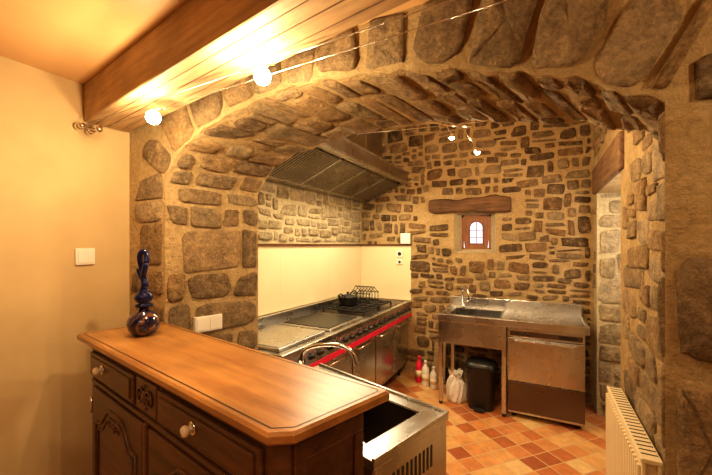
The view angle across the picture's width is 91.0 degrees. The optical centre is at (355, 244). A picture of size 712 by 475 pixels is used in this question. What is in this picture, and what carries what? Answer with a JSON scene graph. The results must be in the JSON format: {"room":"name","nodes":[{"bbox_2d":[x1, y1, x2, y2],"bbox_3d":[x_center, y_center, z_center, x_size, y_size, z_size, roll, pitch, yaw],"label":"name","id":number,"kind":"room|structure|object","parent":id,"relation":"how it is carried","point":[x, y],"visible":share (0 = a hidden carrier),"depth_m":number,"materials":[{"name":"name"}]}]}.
{"room":"kitchen","nodes":[
{"label":"kitchen","id":0,"kind":"room"},
{"bbox_2d":[0,56,360,474],"bbox_3d":[-1.665,0.050,1.627,0.175,3.200,7.320,0,0,28],"label":"wall","id":1,"kind":"structure","parent":0,"point":[64,188],"depth_m":1.76,"materials":[{"name":"yellow paint"}]},
{"bbox_2d":[75,248,94,264],"bbox_3d":[-1.436,0.061,1.856,0.016,0.087,0.090,0,0,28],"label":"light switch","id":2,"kind":"object","parent":1,"relation":"attached to","point":[83,256],"visible":1,"depth_m":1.85,"materials":[{"name":"white plastic"}]},
{"bbox_2d":[258,244,361,315],"bbox_3d":[-0.514,0.306,3.702,0.029,0.637,2.506,0,0,28],"label":"backsplash","id":3,"kind":"structure","parent":1,"relation":"attached to","point":[289,275],"depth_m":3.63,"materials":[{"name":"beige paint"}]},
{"bbox_2d":[266,129,408,202],"bbox_3d":[-0.116,-1.062,3.690,0.677,0.972,2.116,0,0,28],"label":"extractor hood","id":4,"kind":"object","parent":1,"relation":"attached to","point":[352,167],"visible":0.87,"depth_m":3.48,"materials":[{"name":"metal"}]},
{"bbox_2d":[0,0,429,127],"bbox_3d":[0.440,-1.250,0.672,4.850,0.800,7.800,0,0,28],"label":"ceiling","id":5,"kind":"structure","parent":0,"point":[73,40],"depth_m":1.37,"materials":[{"name":"paint"}]},
{"bbox_2d":[84,0,409,131],"bbox_3d":[0.186,-0.749,0.772,3.900,0.201,0.215,0,0,37],"label":"ceiling beam","id":6,"kind":"structure","parent":5,"relation":"attached to","point":[203,41],"depth_m":1.23,"materials":[{"name":"brown wood"}]},
{"bbox_2d":[74,0,507,134],"bbox_3d":[0.544,-0.592,0.757,4.542,0.119,0.090,0,0,29],"label":"rail","id":7,"kind":"object","parent":5,"relation":"attached to","point":[262,76],"visible":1,"depth_m":1.24,"materials":[{"name":"silver metal"}]},
{"bbox_2d":[359,120,491,154],"bbox_3d":[0.818,-1.097,2.536,1.881,0.910,0.256,0,0,28],"label":"spotlight","id":8,"kind":"object","parent":5,"relation":"hanging from","point":[477,151],"visible":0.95,"depth_m":2.56,"materials":[{"name":"silver metal"}]},
{"bbox_2d":[129,0,711,474],"bbox_3d":[0.725,0.050,1.264,4.702,3.200,0.597,0,0,28],"label":"wall","id":9,"kind":"structure","parent":0,"point":[197,175],"depth_m":1.26,"materials":[{"name":"stone"}]},
{"bbox_2d":[193,314,221,332],"bbox_3d":[-0.870,0.460,2.061,0.037,0.090,0.160,0,0,43],"label":"socket","id":10,"kind":"object","parent":9,"relation":"attached to","point":[210,322],"visible":0.91,"depth_m":2.04,"materials":[{"name":"white plastic"}]},
{"bbox_2d":[361,120,593,405],"bbox_3d":[1.330,0.050,4.357,2.880,3.200,0.414,0,0,28],"label":"wall","id":11,"kind":"structure","parent":0,"point":[545,244],"depth_m":4.01,"materials":[{"name":"brown stone"}]},
{"bbox_2d":[361,244,410,299],"bbox_3d":[0.385,0.349,4.643,0.718,0.722,0.029,0,0,28],"label":"backsplash","id":12,"kind":"structure","parent":11,"relation":"attached to","point":[380,270],"depth_m":4.64,"materials":[{"name":"beige paint"}]},
{"bbox_2d":[396,251,402,256],"bbox_3d":[0.566,0.115,4.538,0.085,0.085,0.022,0,0,28],"label":"wall socket","id":13,"kind":"object","parent":12,"relation":"attached to","point":[398,253],"visible":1,"depth_m":4.53,"materials":[{"name":"white plastic"}]},
{"bbox_2d":[401,233,410,243],"bbox_3d":[0.635,-0.083,4.485,0.130,0.135,0.032,0,0,28],"label":"junction box","id":14,"kind":"object","parent":11,"relation":"attached to","point":[405,237],"visible":1,"depth_m":4.47,"materials":[{"name":"white plastic"}]},
{"bbox_2d":[429,194,510,213],"bbox_3d":[1.317,-0.470,4.118,0.920,0.211,0.088,0,0,28],"label":"lintel","id":15,"kind":"object","parent":11,"relation":"in","point":[494,203],"depth_m":4.06,"materials":[{"name":"brown wood"}]},
{"bbox_2d":[454,212,495,252],"bbox_3d":[1.423,-0.142,4.180,0.470,0.475,0.129,0,0,28],"label":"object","id":16,"kind":"structure","parent":11,"relation":"in","point":[458,216],"depth_m":4.23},
{"bbox_2d":[462,214,490,248],"bbox_3d":[1.468,-0.150,4.264,0.350,0.430,0.069,0,0,28],"label":"window","id":17,"kind":"structure","parent":11,"relation":"in","point":[467,220],"depth_m":4.24,"materials":[{"name":"brown wood"}]},
{"bbox_2d":[384,372,605,474],"bbox_3d":[0.442,1.700,0.671,4.845,0.100,7.800,0,0,28],"label":"floor","id":18,"kind":"structure","parent":0,"point":[477,443],"depth_m":2.95,"materials":[{"name":"tile"}]},
{"bbox_2d":[77,322,388,474],"bbox_3d":[-0.603,1.030,1.301,1.491,1.241,0.377,0,0,38],"label":"buffet","id":19,"kind":"object","parent":18,"relation":"on","point":[172,400],"visible":1,"depth_m":1.05,"materials":[{"name":"wood"}]},
{"bbox_2d":[126,249,160,336],"bbox_3d":[-0.967,0.213,1.595,0.136,0.392,0.136,0,0,28],"label":"glass decanter","id":20,"kind":"object","parent":19,"relation":"on","point":[144,321],"visible":1,"depth_m":1.57,"materials":[{"name":"blue glass"}]},
{"bbox_2d":[258,291,410,385],"bbox_3d":[-0.186,1.140,3.533,0.741,1.020,2.513,0,0,28],"label":"range cooker","id":21,"kind":"object","parent":18,"relation":"on","point":[376,331],"visible":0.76,"depth_m":3.33,"materials":[{"name":"metal"}]},
{"bbox_2d":[338,290,356,305],"bbox_3d":[-0.091,0.591,3.894,0.307,0.148,0.220,0,0,-37],"label":"cooking pot","id":22,"kind":"object","parent":21,"relation":"on","point":[347,299],"visible":1,"depth_m":3.81,"materials":[{"name":"metal"}]},
{"bbox_2d":[352,285,378,302],"bbox_3d":[0.103,0.577,4.176,0.260,0.174,0.250,0,0,28],"label":"wire rack","id":23,"kind":"object","parent":21,"relation":"on","point":[364,290],"visible":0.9,"depth_m":4.15,"materials":[{"name":"metal"}]},
{"bbox_2d":[313,363,448,474],"bbox_3d":[-0.080,1.194,1.699,0.902,0.912,0.502,0,0,45],"label":"prep sink","id":24,"kind":"object","parent":18,"relation":"on","point":[404,434],"visible":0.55,"depth_m":1.48,"materials":[{"name":"metal"}]},
{"bbox_2d":[299,342,358,365],"bbox_3d":[-0.152,0.624,1.796,0.346,0.250,0.052,0,0,21],"label":"sink faucet","id":25,"kind":"object","parent":24,"relation":"on","point":[325,344],"visible":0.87,"depth_m":1.79,"materials":[{"name":"silver metal"}]},
{"bbox_2d":[416,355,422,382],"bbox_3d":[0.767,1.495,4.232,0.091,0.310,0.090,0,0,28],"label":"detergent bottle","id":26,"kind":"object","parent":18,"relation":"on","point":[419,364],"visible":0.91,"depth_m":4.20,"materials":[{"name":"plastic"}]},
{"bbox_2d":[422,360,428,386],"bbox_3d":[0.818,1.505,4.115,0.089,0.290,0.088,0,0,28],"label":"detergent bottle","id":27,"kind":"object","parent":18,"relation":"on","point":[425,369],"visible":1,"depth_m":4.08,"materials":[{"name":"white plastic"}]},
{"bbox_2d":[430,366,437,389],"bbox_3d":[0.896,1.525,4.028,0.085,0.250,0.084,0,0,28],"label":"detergent bottle","id":28,"kind":"object","parent":18,"relation":"on","point":[433,375],"visible":1,"depth_m":4.00,"materials":[{"name":"white plastic"}]},
{"bbox_2d":[434,342,445,382],"bbox_3d":[1.012,1.415,4.227,0.140,0.459,0.067,0,0,28],"label":"wooden board","id":29,"kind":"object","parent":18,"relation":"on","point":[435,343],"visible":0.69,"depth_m":4.22,"materials":[{"name":"brown wood"}]},
{"bbox_2d":[446,368,466,403],"bbox_3d":[1.062,1.482,3.711,0.221,0.335,0.184,0,0,28],"label":"plastic bag","id":30,"kind":"object","parent":18,"relation":"on","point":[456,389],"visible":1,"depth_m":3.66,"materials":[{"name":"white plastic"}]},
{"bbox_2d":[465,356,497,412],"bbox_3d":[1.274,1.406,3.566,0.316,0.488,0.307,0,0,28],"label":"pedal bin","id":31,"kind":"object","parent":18,"relation":"on","point":[481,372],"visible":1,"depth_m":3.47,"materials":[{"name":"black plastic"}]},
{"bbox_2d":[438,296,589,416],"bbox_3d":[1.583,1.130,3.616,1.328,1.040,0.642,0,0,28],"label":"sink unit","id":32,"kind":"object","parent":18,"relation":"on","point":[483,322],"visible":0.91,"depth_m":3.58,"materials":[{"name":"metal"}]},
{"bbox_2d":[460,286,469,306],"bbox_3d":[1.264,0.589,3.960,0.093,0.261,0.264,0,0,-4],"label":"kitchen faucet","id":33,"kind":"object","parent":32,"relation":"on","point":[463,302],"visible":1,"depth_m":4.04,"materials":[{"name":"silver metal"}]},
{"bbox_2d":[508,328,584,428],"bbox_3d":[1.854,1.220,3.444,0.630,0.860,0.578,0,0,28],"label":"dishwasher","id":34,"kind":"object","parent":18,"relation":"on","point":[546,370],"visible":0.9,"depth_m":3.20,"materials":[{"name":"metal"}]},
{"bbox_2d":[606,386,662,474],"bbox_3d":[1.427,1.272,1.836,0.083,0.757,0.864,0,0,28],"label":"panel radiator","id":35,"kind":"object","parent":18,"relation":"on","point":[629,449],"visible":1,"depth_m":1.78,"materials":[{"name":"metal"}]},
{"bbox_2d":[592,125,664,469],"bbox_3d":[2.207,0.050,2.255,0.908,3.200,2.598,0,0,28],"label":"wall","id":36,"kind":"structure","parent":0,"point":[628,211],"depth_m":2.06,"materials":[{"name":"stone"}]},
{"bbox_2d":[592,130,623,194],"bbox_3d":[2.142,-0.625,2.844,0.230,0.249,1.370,0,0,28],"label":"lintel","id":37,"kind":"object","parent":36,"relation":"attached to","point":[611,163],"visible":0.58,"depth_m":2.60,"materials":[{"name":"brown wood"}]}
]}

